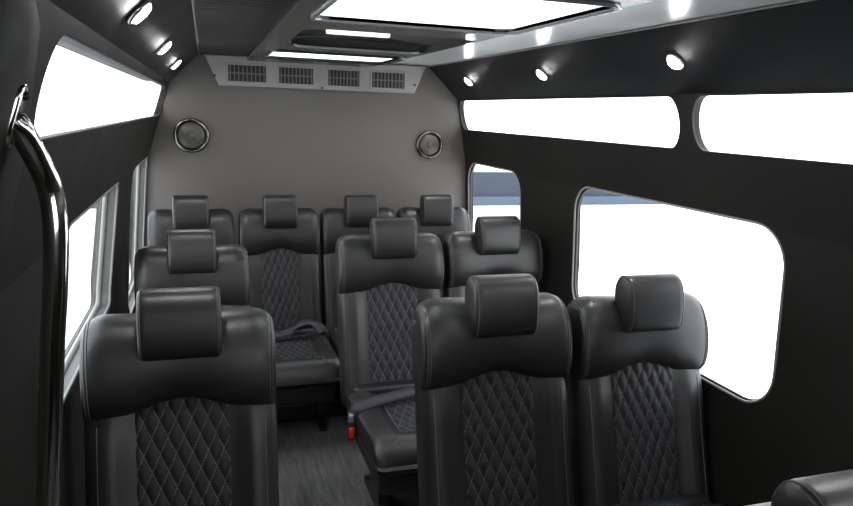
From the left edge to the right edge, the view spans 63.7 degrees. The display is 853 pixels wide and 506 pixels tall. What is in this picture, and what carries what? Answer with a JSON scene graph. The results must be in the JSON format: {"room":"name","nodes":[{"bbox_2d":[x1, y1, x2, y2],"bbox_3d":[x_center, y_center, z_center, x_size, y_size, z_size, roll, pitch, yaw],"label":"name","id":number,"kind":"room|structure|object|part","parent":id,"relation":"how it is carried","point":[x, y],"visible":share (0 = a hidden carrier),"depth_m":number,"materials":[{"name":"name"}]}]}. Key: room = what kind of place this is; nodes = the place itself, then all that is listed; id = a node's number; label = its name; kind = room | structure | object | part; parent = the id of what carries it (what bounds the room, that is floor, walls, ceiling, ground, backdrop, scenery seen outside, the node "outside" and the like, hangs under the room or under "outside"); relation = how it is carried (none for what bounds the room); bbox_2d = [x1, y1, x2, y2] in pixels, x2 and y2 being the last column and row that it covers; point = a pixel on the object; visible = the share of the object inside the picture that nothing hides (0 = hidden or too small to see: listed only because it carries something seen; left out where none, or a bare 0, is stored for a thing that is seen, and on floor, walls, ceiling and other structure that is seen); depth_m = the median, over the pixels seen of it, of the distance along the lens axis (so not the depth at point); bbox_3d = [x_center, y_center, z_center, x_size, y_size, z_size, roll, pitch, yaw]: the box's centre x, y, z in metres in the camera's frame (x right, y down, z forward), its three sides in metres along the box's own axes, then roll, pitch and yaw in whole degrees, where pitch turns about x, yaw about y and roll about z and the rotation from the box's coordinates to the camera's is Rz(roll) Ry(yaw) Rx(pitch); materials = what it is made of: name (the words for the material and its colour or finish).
{"room":"vehicle interior","nodes":[
{"label":"vehicle interior","id":0,"kind":"room"},
{"bbox_2d":[0,0,168,505],"bbox_3d":[-0.824,0.457,1.553,0.265,1.832,5.810,-2,12,-18],"label":"wall","id":1,"kind":"structure","parent":0,"point":[88,164],"depth_m":1.45,"materials":[{"name":"black plastic"}]},
{"bbox_2d":[0,0,68,505],"bbox_3d":[-0.579,0.293,0.920,0.212,1.220,0.312,-2,12,-18],"label":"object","id":2,"kind":"structure","parent":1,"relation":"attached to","point":[19,19],"depth_m":0.89,"materials":[{"name":"black"}]},
{"bbox_3d":[-0.500,-0.167,0.835,0.010,0.080,0.038,16,6,-20],"label":"mounting plate","id":3,"kind":"part","parent":2,"relation":"part of","materials":[{"name":"silver metal"}]},
{"bbox_3d":[-0.567,0.255,0.920,0.188,0.946,0.070,-2,12,-18],"label":"grab handle","id":4,"kind":"part","parent":2,"relation":"part of","materials":[{"name":"black metal"}]},
{"bbox_2d":[63,182,118,404],"bbox_3d":[-1.112,0.071,2.230,0.127,0.508,1.108,-2,12,-18],"label":"window","id":5,"kind":"structure","parent":1,"relation":"in","point":[101,302],"depth_m":2.72,"materials":[{"name":"clear glass"}]},
{"bbox_2d":[41,34,166,140],"bbox_3d":[-1.073,-0.574,2.549,0.065,0.175,3.273,-2,12,-18],"label":"window","id":6,"kind":"structure","parent":1,"relation":"in","point":[66,36],"depth_m":1.59,"materials":[{"name":"clear plastic"}]},
{"bbox_2d":[49,0,197,81],"bbox_3d":[-0.651,-0.551,1.393,0.310,0.218,5.810,-2,12,-18],"label":"trim","id":7,"kind":"structure","parent":1,"relation":"attached to","point":[172,19],"depth_m":1.85,"materials":[{"name":"black plastic"}]},
{"bbox_2d":[126,157,147,312],"bbox_3d":[-1.593,-0.123,3.733,0.126,0.758,0.878,-2,12,-18],"label":"window","id":8,"kind":"structure","parent":1,"relation":"in","point":[141,168],"depth_m":4.10,"materials":[{"name":"clear glass"}]},
{"bbox_2d":[125,0,151,23],"bbox_3d":[-0.616,-0.518,1.470,0.055,0.057,0.071,-2,12,-19],"label":"spotlight","id":9,"kind":"object","parent":1,"relation":"attached to","point":[143,8],"visible":1,"depth_m":1.45,"materials":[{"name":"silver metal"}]},
{"bbox_2d":[155,38,171,54],"bbox_3d":[-0.896,-0.704,2.338,0.055,0.057,0.071,-2,12,-19],"label":"spotlight","id":10,"kind":"object","parent":1,"relation":"attached to","point":[164,46],"visible":1,"depth_m":2.32,"materials":[{"name":"silver metal"}]},
{"bbox_2d":[169,57,180,68],"bbox_3d":[-1.194,-0.901,3.261,0.055,0.057,0.071,-2,12,-19],"label":"spotlight","id":11,"kind":"object","parent":1,"relation":"attached to","point":[176,63],"visible":1,"depth_m":3.24,"materials":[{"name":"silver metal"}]},
{"bbox_2d":[144,54,465,323],"bbox_3d":[-0.735,-0.229,4.512,2.114,2.007,0.050,-2,12,-18],"label":"wall","id":12,"kind":"structure","parent":0,"point":[319,147],"depth_m":4.37,"materials":[{"name":"grey plastic"}]},
{"bbox_2d":[173,118,209,152],"bbox_3d":[-1.418,-0.709,4.144,0.210,0.210,0.030,-2,12,-18],"label":"speaker","id":13,"kind":"object","parent":12,"relation":"attached to","point":[191,135],"visible":1,"depth_m":4.14},
{"bbox_2d":[177,122,205,148],"bbox_3d":[-1.418,-0.709,4.144,0.169,0.169,0.014,-2,12,-18],"label":"grille","id":14,"kind":"object","parent":13,"relation":"attached to","point":[190,135],"depth_m":4.14,"materials":[{"name":"grey metal"}]},
{"bbox_2d":[191,0,199,53],"bbox_3d":[-0.488,-0.610,1.401,0.008,0.007,5.750,-2,12,-18],"label":"trim","id":15,"kind":"structure","parent":12,"relation":"attached to","point":[192,1],"depth_m":2.53,"materials":[{"name":"grey plastic"}]},
{"bbox_2d":[194,0,291,55],"bbox_3d":[-0.349,-0.609,1.418,0.267,0.008,5.697,-2,12,-18],"label":"trim","id":16,"kind":"structure","parent":12,"relation":"attached to","point":[224,27],"depth_m":2.48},
{"bbox_2d":[276,384,346,421],"bbox_3d":[-0.609,0.794,4.289,1.980,0.100,0.850,-2,12,-18],"label":"trim","id":17,"kind":"structure","parent":12,"relation":"attached to","point":[292,412],"depth_m":3.84,"materials":[{"name":"black plastic"}]},
{"bbox_2d":[204,54,425,93],"bbox_3d":[-0.665,-1.108,4.283,1.371,0.175,0.063,-2,12,-18],"label":"vent panel","id":18,"kind":"object","parent":12,"relation":"attached to","point":[228,70],"visible":1,"depth_m":4.25,"materials":[{"name":"grey plastic"}]},
{"bbox_3d":[-1.077,-1.079,4.130,0.249,0.122,0.007,-2,12,-18],"label":"grille frame","id":19,"kind":"part","parent":18,"relation":"part of","materials":[{"name":"grey plastic"}]},
{"bbox_3d":[-0.799,-1.087,4.217,0.234,0.122,0.007,-2,12,-18],"label":"grille frame","id":20,"kind":"part","parent":18,"relation":"part of","materials":[{"name":"grey plastic"}]},
{"bbox_3d":[-0.518,-1.095,4.306,0.225,0.122,0.007,-2,12,-18],"label":"grille frame","id":21,"kind":"part","parent":18,"relation":"part of","materials":[{"name":"grey plastic"}]},
{"bbox_3d":[-0.244,-1.103,4.393,0.242,0.122,0.007,-2,12,-18],"label":"grille frame","id":22,"kind":"part","parent":18,"relation":"part of","materials":[{"name":"grey plastic"}]},
{"bbox_2d":[416,131,442,158],"bbox_3d":[0.021,-0.725,4.605,0.188,0.188,0.030,-2,12,-18],"label":"speaker","id":23,"kind":"object","parent":12,"relation":"attached to","point":[429,144],"visible":1,"depth_m":4.60},
{"bbox_2d":[419,134,439,155],"bbox_3d":[0.021,-0.725,4.605,0.151,0.151,0.014,-2,12,-18],"label":"grille","id":24,"kind":"object","parent":23,"relation":"attached to","point":[429,144],"depth_m":4.60,"materials":[{"name":"grey metal"}]},
{"bbox_2d":[428,0,814,66],"bbox_3d":[0.877,-0.650,1.832,0.008,0.007,5.750,-2,12,-18],"label":"trim","id":25,"kind":"structure","parent":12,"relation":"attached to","point":[796,1],"depth_m":2.21,"materials":[{"name":"grey plastic"}]},
{"bbox_2d":[277,415,418,505],"bbox_3d":[0.116,1.355,2.048,2.160,0.060,5.810,-2,12,-18],"label":"floor","id":26,"kind":"structure","parent":0,"point":[316,467],"depth_m":3.33,"materials":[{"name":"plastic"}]},
{"bbox_2d":[79,286,279,505],"bbox_3d":[-0.592,0.753,1.719,0.564,1.202,0.967,-2,12,-18],"label":"passenger seat","id":27,"kind":"object","parent":26,"relation":"on","point":[178,392],"visible":1,"depth_m":1.94,"materials":[{"name":"black leather"}]},
{"bbox_3d":[-0.701,0.612,1.996,0.526,0.720,0.324,-2,12,-18],"label":"backrest","id":28,"kind":"part","parent":27,"relation":"part of","materials":[{"name":"black leather"}]},
{"bbox_3d":[-0.685,0.678,1.954,0.262,0.530,0.161,-2,12,-18],"label":"quilted panel","id":29,"kind":"part","parent":27,"relation":"part of","materials":[{"name":"black leather"}]},
{"bbox_2d":[148,195,233,245],"bbox_3d":[-1.267,0.324,3.726,0.477,1.198,0.962,-2,12,-18],"label":"passenger seat","id":30,"kind":"object","parent":26,"relation":"on","point":[187,211],"visible":0.26,"depth_m":3.90,"materials":[{"name":"black leather"}]},
{"bbox_2d":[134,229,249,308],"bbox_3d":[-0.931,0.536,2.807,0.519,1.172,0.966,-2,12,-18],"label":"passenger seat","id":31,"kind":"object","parent":26,"relation":"on","point":[190,257],"visible":0.3,"depth_m":2.99,"materials":[{"name":"black leather"}]},
{"bbox_3d":[-1.039,0.397,3.085,0.484,0.702,0.324,-2,12,-18],"label":"backrest","id":32,"kind":"part","parent":31,"relation":"part of","materials":[{"name":"black leather"}]},
{"bbox_2d":[238,195,339,430],"bbox_3d":[-0.796,0.311,3.875,0.518,1.198,0.964,-2,12,-18],"label":"passenger seat","id":33,"kind":"object","parent":26,"relation":"on","point":[281,239],"visible":0.82,"depth_m":4.06,"materials":[{"name":"black leather"}]},
{"bbox_3d":[-0.882,0.170,4.159,0.473,0.718,0.324,-2,12,-18],"label":"backrest","id":34,"kind":"part","parent":33,"relation":"part of","materials":[{"name":"black leather"}]},
{"bbox_3d":[-0.866,0.235,4.116,0.236,0.528,0.161,-2,12,-18],"label":"quilted panel","id":35,"kind":"part","parent":33,"relation":"part of","materials":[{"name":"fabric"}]},
{"bbox_3d":[-0.751,0.523,3.778,0.225,0.018,0.400,-2,12,-18],"label":"quilted panel","id":36,"kind":"part","parent":33,"relation":"part of","materials":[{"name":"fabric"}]},
{"bbox_3d":[-0.758,0.681,3.815,0.423,0.100,0.580,-2,12,-18],"label":"seat","id":37,"kind":"part","parent":33,"relation":"part of","materials":[{"name":"black leather"}]},
{"bbox_2d":[276,331,339,389],"bbox_3d":[-0.750,0.575,3.779,0.470,0.150,0.650,-2,12,-18],"label":"seat cushion","id":38,"kind":"object","parent":33,"relation":"on","point":[305,360],"depth_m":3.56,"materials":[{"name":"black leather"}]},
{"bbox_3d":[-0.614,0.821,3.881,0.036,0.209,0.400,-2,12,-18],"label":"leg","id":39,"kind":"part","parent":33,"relation":"part of","materials":[{"name":"black metal"}]},
{"bbox_2d":[320,195,395,356],"bbox_3d":[-0.322,0.297,4.025,0.477,1.198,0.962,-2,12,-18],"label":"passenger seat","id":40,"kind":"object","parent":26,"relation":"on","point":[355,217],"visible":0.28,"depth_m":4.19,"materials":[{"name":"black leather"}]},
{"bbox_3d":[-0.415,0.156,4.307,0.473,0.718,0.324,-2,12,-18],"label":"backrest","id":41,"kind":"part","parent":40,"relation":"part of","materials":[{"name":"black leather"}]},
{"bbox_2d":[329,330,338,356],"bbox_3d":[-0.283,0.561,3.926,0.470,0.150,0.650,-2,12,-18],"label":"seat cushion","id":42,"kind":"object","parent":40,"relation":"on","point":[333,334],"depth_m":3.97,"materials":[{"name":"black leather"}]},
{"bbox_2d":[335,218,443,505],"bbox_3d":[-0.088,0.486,3.122,0.574,1.202,0.964,-2,12,-18],"label":"passenger seat","id":43,"kind":"object","parent":26,"relation":"on","point":[382,274],"visible":0.72,"depth_m":3.29,"materials":[{"name":"black leather"}]},
{"bbox_3d":[-0.212,1.007,3.031,0.040,0.210,0.400,-2,12,-18],"label":"leg","id":44,"kind":"part","parent":43,"relation":"part of","materials":[{"name":"black metal"}]},
{"bbox_2d":[346,391,417,476],"bbox_3d":[-0.040,0.751,3.027,0.523,0.150,0.650,-2,12,-18],"label":"seat cushion","id":45,"kind":"object","parent":43,"relation":"on","point":[384,426],"depth_m":2.86,"materials":[{"name":"black leather"}]},
{"bbox_3d":[-0.048,0.858,3.063,0.470,0.100,0.580,-2,12,-18],"label":"seat","id":46,"kind":"part","parent":43,"relation":"part of","materials":[{"name":"black leather"}]},
{"bbox_3d":[-0.172,0.345,3.407,0.526,0.720,0.324,-2,12,-18],"label":"backrest","id":47,"kind":"part","parent":43,"relation":"part of","materials":[{"name":"black leather"}]},
{"bbox_3d":[-0.157,0.410,3.364,0.262,0.530,0.161,-2,12,-18],"label":"quilted panel","id":48,"kind":"part","parent":43,"relation":"part of","materials":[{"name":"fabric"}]},
{"bbox_3d":[-0.041,0.699,3.026,0.250,0.018,0.400,-2,12,-18],"label":"quilted panel","id":49,"kind":"part","parent":43,"relation":"part of","materials":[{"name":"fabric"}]},
{"bbox_2d":[396,195,470,297],"bbox_3d":[0.144,0.283,4.172,0.477,1.198,0.962,-2,12,-18],"label":"passenger seat","id":50,"kind":"object","parent":26,"relation":"on","point":[436,215],"visible":0.27,"depth_m":4.35,"materials":[{"name":"black leather"}]},
{"bbox_2d":[412,273,573,505],"bbox_3d":[0.307,0.727,2.003,0.564,1.202,0.967,-2,12,-18],"label":"passenger seat","id":51,"kind":"object","parent":26,"relation":"on","point":[491,365],"visible":1,"depth_m":2.23,"materials":[{"name":"black leather"}]},
{"bbox_3d":[0.245,0.651,2.248,0.262,0.530,0.161,-2,12,-18],"label":"quilted panel","id":52,"kind":"part","parent":51,"relation":"part of","materials":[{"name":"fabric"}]},
{"bbox_2d":[441,216,567,397],"bbox_3d":[0.446,0.467,3.312,0.530,1.202,0.962,-2,12,-18],"label":"passenger seat","id":53,"kind":"object","parent":26,"relation":"on","point":[497,245],"visible":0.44,"depth_m":3.49,"materials":[{"name":"black leather"}]},
{"bbox_3d":[0.353,0.326,3.594,0.526,0.720,0.324,-2,12,-18],"label":"backrest","id":54,"kind":"part","parent":53,"relation":"part of","materials":[{"name":"black leather"}]},
{"bbox_2d":[566,273,722,505],"bbox_3d":[0.851,0.722,2.167,0.517,1.184,0.962,-2,12,-18],"label":"passenger seat","id":55,"kind":"object","parent":26,"relation":"on","point":[635,395],"visible":0.96,"depth_m":2.38,"materials":[{"name":"black leather"}]},
{"bbox_3d":[0.758,0.582,2.449,0.513,0.709,0.324,-2,12,-18],"label":"backrest","id":56,"kind":"part","parent":55,"relation":"part of","materials":[{"name":"black leather"}]},
{"bbox_3d":[0.773,0.646,2.406,0.256,0.522,0.161,-2,12,-18],"label":"quilted panel","id":57,"kind":"part","parent":55,"relation":"part of","materials":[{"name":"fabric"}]},
{"bbox_2d":[703,503,722,505],"bbox_3d":[0.890,0.984,2.068,0.510,0.148,0.650,-2,12,-18],"label":"seat cushion","id":58,"kind":"object","parent":55,"relation":"on","point":[704,504],"depth_m":2.39,"materials":[{"name":"black leather"}]},
{"bbox_2d":[747,469,852,505],"bbox_3d":[0.698,0.983,0.806,0.564,1.202,0.967,-2,12,-18],"label":"passenger seat","id":59,"kind":"object","parent":26,"relation":"on","point":[834,488],"visible":1,"depth_m":0.98,"materials":[{"name":"black leather"}]},
{"bbox_2d":[392,0,795,65],"bbox_3d":[0.186,-0.661,1.640,1.460,0.043,5.810,-2,12,-18],"label":"ceiling","id":60,"kind":"structure","parent":0,"point":[656,12],"depth_m":2.28,"materials":[{"name":"white plastic"}]},
{"bbox_2d":[263,50,404,64],"bbox_3d":[-0.490,-1.020,3.564,0.668,0.030,0.538,-2,12,-18],"label":"skylight","id":61,"kind":"object","parent":60,"relation":"attached to","point":[346,57],"visible":0.59,"depth_m":3.67,"materials":[{"name":"white glass"}]},
{"bbox_3d":[-0.490,-1.025,3.563,0.648,0.004,0.518,-2,12,-18],"label":"pane","id":62,"kind":"part","parent":61,"relation":"part of","materials":[{"name":"white glass"}]},
{"bbox_2d":[247,0,653,66],"bbox_3d":[0.098,-0.627,1.666,0.745,0.038,5.300,-2,12,-18],"label":"trim","id":63,"kind":"structure","parent":60,"relation":"attached to","point":[295,25],"depth_m":2.71,"materials":[{"name":"black plastic"}]},
{"bbox_2d":[293,43,418,54],"bbox_3d":[-0.304,-0.899,3.035,0.568,0.014,0.050,-2,12,-18],"label":"trim","id":64,"kind":"structure","parent":63,"relation":"attached to","point":[294,44],"depth_m":3.04,"materials":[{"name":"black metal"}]},
{"bbox_2d":[326,30,398,37],"bbox_3d":[-0.243,-0.793,2.454,0.310,0.033,0.024,-2,12,-18],"label":"lamp","id":65,"kind":"object","parent":63,"relation":"attached to","point":[339,32],"visible":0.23,"depth_m":2.45,"materials":[{"name":"white plastic"}]},
{"bbox_2d":[311,0,620,34],"bbox_3d":[0.065,-0.652,1.843,0.668,0.030,0.688,-2,12,-18],"label":"skylight","id":66,"kind":"object","parent":60,"relation":"attached to","point":[492,14],"visible":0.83,"depth_m":1.90,"materials":[{"name":"white glass"}]},
{"bbox_2d":[457,90,852,505],"bbox_3d":[1.097,0.417,2.163,0.139,1.800,5.810,-2,12,-18],"label":"wall","id":67,"kind":"structure","parent":0,"point":[803,427],"depth_m":2.25,"materials":[{"name":"black plastic"}]},
{"bbox_2d":[464,76,472,85],"bbox_3d":[0.255,-1.032,4.118,0.058,0.055,0.071,-2,12,-19],"label":"spotlight","id":68,"kind":"object","parent":67,"relation":"attached to","point":[468,81],"visible":1,"depth_m":4.10,"materials":[{"name":"silver metal"}]},
{"bbox_2d":[468,163,520,230],"bbox_3d":[0.422,-0.251,4.350,0.058,0.599,0.846,-2,12,-18],"label":"window","id":69,"kind":"structure","parent":67,"relation":"in","point":[471,168],"depth_m":4.70,"materials":[{"name":"clear plastic"}]},
{"bbox_3d":[0.424,-0.251,4.350,0.055,0.597,0.844,-2,12,-18],"label":"frame","id":70,"kind":"part","parent":69,"relation":"part of","materials":[{"name":"grey metal"}]},
{"bbox_2d":[536,68,547,79],"bbox_3d":[0.543,-0.840,3.223,0.058,0.055,0.071,-2,12,-19],"label":"spotlight","id":71,"kind":"object","parent":67,"relation":"attached to","point":[541,74],"visible":1,"depth_m":3.20,"materials":[{"name":"silver metal"}]},
{"bbox_2d":[459,96,679,148],"bbox_3d":[0.577,-0.701,3.564,0.051,0.196,2.304,-2,12,-18],"label":"window","id":72,"kind":"structure","parent":67,"relation":"in","point":[634,96],"depth_m":3.20,"materials":[{"name":"clear plastic"}]},
{"bbox_2d":[430,0,852,99],"bbox_3d":[1.017,-0.584,1.924,0.310,0.250,5.810,-2,12,-18],"label":"trim","id":73,"kind":"structure","parent":67,"relation":"attached to","point":[805,46],"depth_m":2.22,"materials":[{"name":"black plastic"}]},
{"bbox_2d":[666,53,684,69],"bbox_3d":[0.838,-0.645,2.309,0.058,0.055,0.071,-2,12,-19],"label":"spotlight","id":74,"kind":"object","parent":67,"relation":"attached to","point":[673,60],"visible":1,"depth_m":2.29,"materials":[{"name":"silver metal"}]},
{"bbox_2d":[571,186,784,402],"bbox_3d":[0.927,0.097,2.783,0.058,0.624,1.311,-2,12,-18],"label":"window","id":75,"kind":"structure","parent":67,"relation":"in","point":[581,192],"depth_m":2.48,"materials":[{"name":"clear plastic"}]},
{"bbox_2d":[692,92,852,164],"bbox_3d":[1.345,-0.192,1.183,0.051,0.196,2.679,-2,12,-18],"label":"window","id":76,"kind":"structure","parent":67,"relation":"in","point":[700,96],"depth_m":2.20,"materials":[{"name":"plastic"}]},
{"label":"outside","id":77,"kind":"structure","parent":0,"visible":0},
{"bbox_2d":[34,122,852,398],"bbox_3d":[-4.594,-0.583,14.478,160.000,0.080,150.000,-2,12,-18],"label":"ground","id":78,"kind":"structure","parent":77,"point":[734,268],"depth_m":12.31,"materials":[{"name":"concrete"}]},
{"bbox_2d":[90,171,659,208],"bbox_3d":[-2.982,-1.670,17.574,85.000,0.930,0.480,-2,12,-18],"label":"wall","id":79,"kind":"structure","parent":78,"relation":"on","point":[489,188],"depth_m":19.06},
{"bbox_3d":[-2.988,-1.749,17.587,85.000,0.720,0.300,-2,12,-18],"label":"wall panel","id":80,"kind":"part","parent":79,"relation":"part of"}
]}

